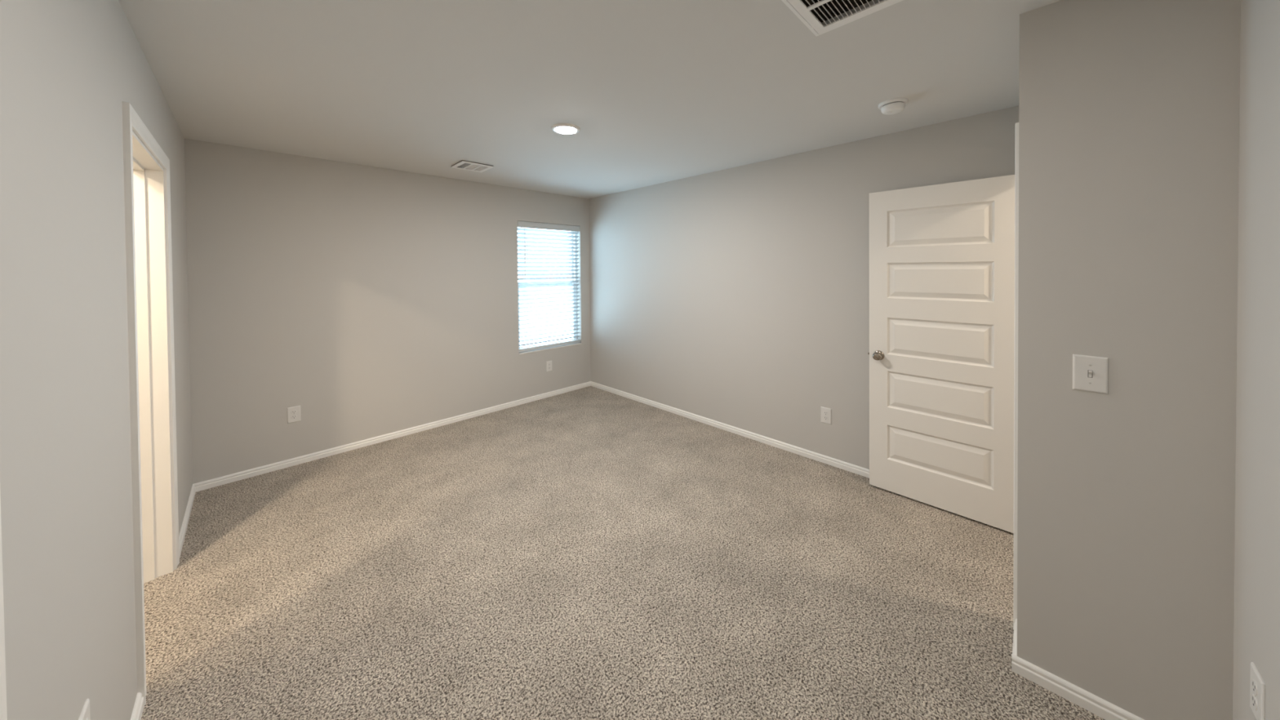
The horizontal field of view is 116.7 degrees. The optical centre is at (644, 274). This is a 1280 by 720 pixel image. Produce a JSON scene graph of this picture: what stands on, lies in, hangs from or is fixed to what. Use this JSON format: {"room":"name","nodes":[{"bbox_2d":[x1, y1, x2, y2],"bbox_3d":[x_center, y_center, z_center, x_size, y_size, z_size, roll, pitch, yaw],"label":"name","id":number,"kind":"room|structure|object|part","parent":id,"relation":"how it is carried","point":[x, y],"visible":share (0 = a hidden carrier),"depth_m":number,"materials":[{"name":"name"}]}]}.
{"room":"empty bedroom","nodes":[
{"label":"empty bedroom","id":0,"kind":"room"},
{"bbox_2d":[0,0,192,719],"bbox_3d":[-1.527,0.297,1.029,4.662,2.440,0.115,0,1,45],"label":"wall","id":1,"kind":"structure","parent":0,"point":[68,68],"depth_m":0.92,"materials":[{"name":"grey paint"}]},
{"bbox_2d":[0,495,7,719],"bbox_3d":[-0.730,0.468,0.251,0.913,2.106,0.132,0,1,45],"label":"door frame","id":2,"kind":"structure","parent":1,"relation":"attached to","point":[3,712],"depth_m":0.61,"materials":[{"name":"white paint"}]},
{"bbox_2d":[78,697,90,719],"bbox_3d":[-1.332,1.099,0.939,0.079,0.122,0.008,0,1,45],"label":"wall outlet","id":3,"kind":"object","parent":1,"relation":"attached to","point":[85,714],"visible":1,"depth_m":0.95,"materials":[{"name":"white plastic"}]},
{"bbox_2d":[122,101,179,705],"bbox_3d":[-2.157,0.461,1.661,0.966,2.106,0.149,0,1,45],"label":"door frame","id":4,"kind":"structure","parent":1,"relation":"attached to","point":[147,184],"depth_m":1.94,"materials":[{"name":"white paint"}]},
{"bbox_2d":[130,484,195,719],"bbox_3d":[-1.507,1.488,1.126,4.533,0.056,0.014,0,1,45],"label":"baseboard","id":5,"kind":"structure","parent":1,"relation":"attached to","point":[137,712],"depth_m":2.19,"materials":[{"name":"white paint"}]},
{"bbox_2d":[184,138,591,484],"bbox_3d":[-2.901,0.282,3.034,0.115,2.440,6.324,0,1,45],"label":"wall","id":6,"kind":"structure","parent":0,"point":[371,301],"depth_m":3.33,"materials":[{"name":"grey paint"}]},
{"bbox_2d":[287,405,301,423],"bbox_3d":[-2.752,1.101,3.100,0.008,0.122,0.079,0,1,45],"label":"wall outlet","id":7,"kind":"object","parent":6,"relation":"attached to","point":[294,412],"visible":1,"depth_m":3.10,"materials":[{"name":"white plastic"}]},
{"bbox_2d":[192,381,591,492],"bbox_3d":[-1.908,1.454,3.944,0.014,0.056,3.440,0,1,45],"label":"baseboard","id":8,"kind":"structure","parent":6,"relation":"attached to","point":[211,483],"depth_m":3.41,"materials":[{"name":"white paint"}]},
{"bbox_2d":[517,231,577,348],"bbox_3d":[-1.189,0.140,4.815,0.064,1.504,0.859,0,1,45],"label":"window","id":9,"kind":"structure","parent":6,"relation":"in","point":[571,279],"depth_m":5.08,"materials":[{"name":"white plastic"}]},
{"bbox_3d":[-1.204,-0.222,4.822,0.022,0.719,0.799,0,1,45],"label":"sash","id":10,"kind":"part","parent":9,"relation":"part of","materials":[{"name":"white plastic"}]},
{"bbox_3d":[-1.180,0.480,4.813,0.022,0.765,0.799,0,1,45],"label":"sash","id":11,"kind":"part","parent":9,"relation":"part of","materials":[{"name":"white plastic"}]},
{"bbox_2d":[517,221,580,352],"bbox_3d":[-1.133,0.134,4.759,0.077,1.486,0.851,0,1,45],"label":"window blind","id":12,"kind":"object","parent":9,"relation":"attached to","point":[531,226],"visible":0.91,"depth_m":4.73,"materials":[{"name":"grey plastic"}]},
{"bbox_3d":[-1.359,0.143,4.547,0.057,1.409,0.003,0,1,45],"label":"ladder cord","id":13,"kind":"part","parent":12,"relation":"part of","materials":[{"name":"white fabric"}]},
{"bbox_3d":[-1.134,0.859,4.776,0.052,0.034,0.847,0,1,45],"label":"rail","id":14,"kind":"part","parent":12,"relation":"part of","materials":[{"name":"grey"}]},
{"bbox_3d":[-0.921,0.133,4.986,0.057,1.409,0.003,0,1,45],"label":"ladder cord","id":15,"kind":"part","parent":12,"relation":"part of","materials":[{"name":"white fabric"}]},
{"bbox_3d":[-1.191,0.140,4.817,0.060,1.504,0.859,0,1,45],"label":"frame","id":16,"kind":"part","parent":9,"relation":"part of","materials":[{"name":"white plastic"}]},
{"bbox_2d":[546,360,551,371],"bbox_3d":[-1.137,1.099,4.721,0.008,0.122,0.079,0,1,45],"label":"wall outlet","id":17,"kind":"object","parent":6,"relation":"attached to","point":[548,364],"visible":1,"depth_m":4.72,"materials":[{"name":"white plastic"}]},
{"bbox_2d":[519,342,581,354],"bbox_3d":[-1.134,0.892,4.777,0.081,0.012,0.859,0,1,45],"label":"window sill","id":18,"kind":"structure","parent":6,"relation":"attached to","point":[574,344],"depth_m":4.74,"materials":[{"name":"white paint"}]},
{"bbox_2d":[118,0,1061,199],"bbox_3d":[-0.785,-0.938,0.899,6.118,0.020,6.324,0,1,45],"label":"ceiling","id":19,"kind":"structure","parent":0,"point":[656,91],"depth_m":1.89,"materials":[{"name":"white paint"}]},
{"bbox_2d":[450,160,493,172],"bbox_3d":[-1.513,-1.039,3.469,0.263,0.193,0.270,0,1,45],"label":"ceiling vent","id":20,"kind":"object","parent":19,"relation":"in","point":[470,166],"visible":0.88,"depth_m":3.45,"materials":[{"name":"white metal"}]},
{"bbox_2d":[551,123,580,134],"bbox_3d":[-0.512,-0.944,2.577,0.192,0.017,0.192,0,1,45],"label":"recessed light","id":21,"kind":"object","parent":19,"relation":"in","point":[561,128],"visible":1,"depth_m":2.54,"materials":[{"name":"white plastic"}]},
{"bbox_2d":[781,0,902,36],"bbox_3d":[0.682,-1.043,1.077,0.682,0.220,0.680,0,1,45],"label":"ceiling vent","id":22,"kind":"object","parent":19,"relation":"in","point":[823,11],"visible":1,"depth_m":1.44,"materials":[{"name":"white metal"}]},
{"bbox_2d":[878,97,908,115],"bbox_3d":[1.401,-0.937,2.220,0.144,0.054,0.144,0,1,45],"label":"smoke detector","id":23,"kind":"object","parent":19,"relation":"attached to","point":[895,105],"visible":1,"depth_m":2.18,"materials":[{"name":"white plastic"}]},
{"bbox_2d":[141,386,1104,719],"bbox_3d":[-0.764,1.542,0.932,6.118,0.060,6.324,0,1,45],"label":"floor","id":24,"kind":"structure","parent":0,"point":[590,553],"depth_m":1.88,"materials":[{"name":"carpet"}]},
{"bbox_2d":[588,106,1018,469],"bbox_3d":[1.457,0.244,3.073,6.003,2.440,0.115,0,1,45],"label":"wall","id":25,"kind":"structure","parent":0,"point":[738,296],"depth_m":3.39,"materials":[{"name":"grey paint"}]},
{"bbox_2d":[591,381,869,478],"bbox_3d":[0.749,1.434,3.714,4.075,0.056,0.014,0,1,45],"label":"baseboard","id":26,"kind":"structure","parent":25,"relation":"attached to","point":[846,466],"depth_m":3.52,"materials":[{"name":"white paint"}]},
{"bbox_2d":[821,406,831,424],"bbox_3d":[1.408,1.094,3.054,0.079,0.122,0.008,0,1,45],"label":"wall outlet","id":27,"kind":"object","parent":25,"relation":"attached to","point":[826,413],"visible":1,"depth_m":3.05,"materials":[{"name":"white plastic"}]},
{"bbox_2d":[1017,0,1240,719],"bbox_3d":[2.424,0.261,1.228,1.799,2.440,1.134,0,1,45],"label":"wall","id":28,"kind":"structure","parent":0,"point":[1129,109],"depth_m":1.27,"materials":[{"name":"grey paint"}]},
{"bbox_2d":[867,174,1014,533],"bbox_3d":[1.835,0.450,2.467,0.780,2.014,0.165,0,1,45],"label":"door","id":29,"kind":"structure","parent":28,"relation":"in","point":[941,353],"depth_m":2.43,"materials":[{"name":"white paint"}]},
{"bbox_3d":[1.574,0.551,2.659,0.065,0.065,0.065,0,1,45],"label":"knob","id":30,"kind":"part","parent":29,"relation":"part of","materials":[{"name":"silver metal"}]},
{"bbox_2d":[1013,122,1018,629],"bbox_3d":[1.899,0.424,1.895,0.149,2.104,0.892,0,1,45],"label":"door frame","id":31,"kind":"structure","parent":28,"relation":"attached to","point":[1016,139],"depth_m":1.63,"materials":[{"name":"white paint"}]},
{"bbox_2d":[1011,618,1144,719],"bbox_3d":[1.627,1.457,1.394,0.472,0.056,0.234,0,1,45],"label":"baseboard","id":32,"kind":"structure","parent":28,"relation":"attached to","point":[1093,704],"depth_m":1.38,"materials":[{"name":"white paint"}]},
{"bbox_2d":[1072,354,1108,394],"bbox_3d":[1.507,0.337,1.332,0.080,0.121,0.016,0,1,45],"label":"light switch","id":33,"kind":"object","parent":28,"relation":"attached to","point":[1090,373],"visible":1,"depth_m":1.33,"materials":[{"name":"white plastic"}]},
{"bbox_2d":[1232,0,1279,719],"bbox_3d":[0.938,0.286,0.281,0.115,2.440,2.306,0,1,45],"label":"wall","id":34,"kind":"structure","parent":0,"point":[1256,618],"depth_m":1.03,"materials":[{"name":"grey paint"}]},
{"bbox_2d":[1249,662,1266,719],"bbox_3d":[1.583,1.089,1.019,0.008,0.122,0.079,0,1,45],"label":"wall outlet","id":35,"kind":"object","parent":34,"relation":"attached to","point":[1257,685],"visible":1,"depth_m":1.01,"materials":[{"name":"white plastic"}]},
{"bbox_2d":[1251,693,1257,711],"bbox_3d":[1.581,1.108,1.021,0.003,0.029,0.034,0,1,45],"label":"receptacle","id":36,"kind":"object","parent":35,"relation":"attached to","point":[1254,697],"depth_m":1.02,"materials":[{"name":"grey plastic"}]},
{"bbox_2d":[1251,679,1257,695],"bbox_3d":[1.581,1.069,1.021,0.003,0.029,0.034,0,1,45],"label":"receptacle","id":37,"kind":"object","parent":35,"relation":"attached to","point":[1254,682],"depth_m":1.02,"materials":[{"name":"grey plastic"}]}
]}

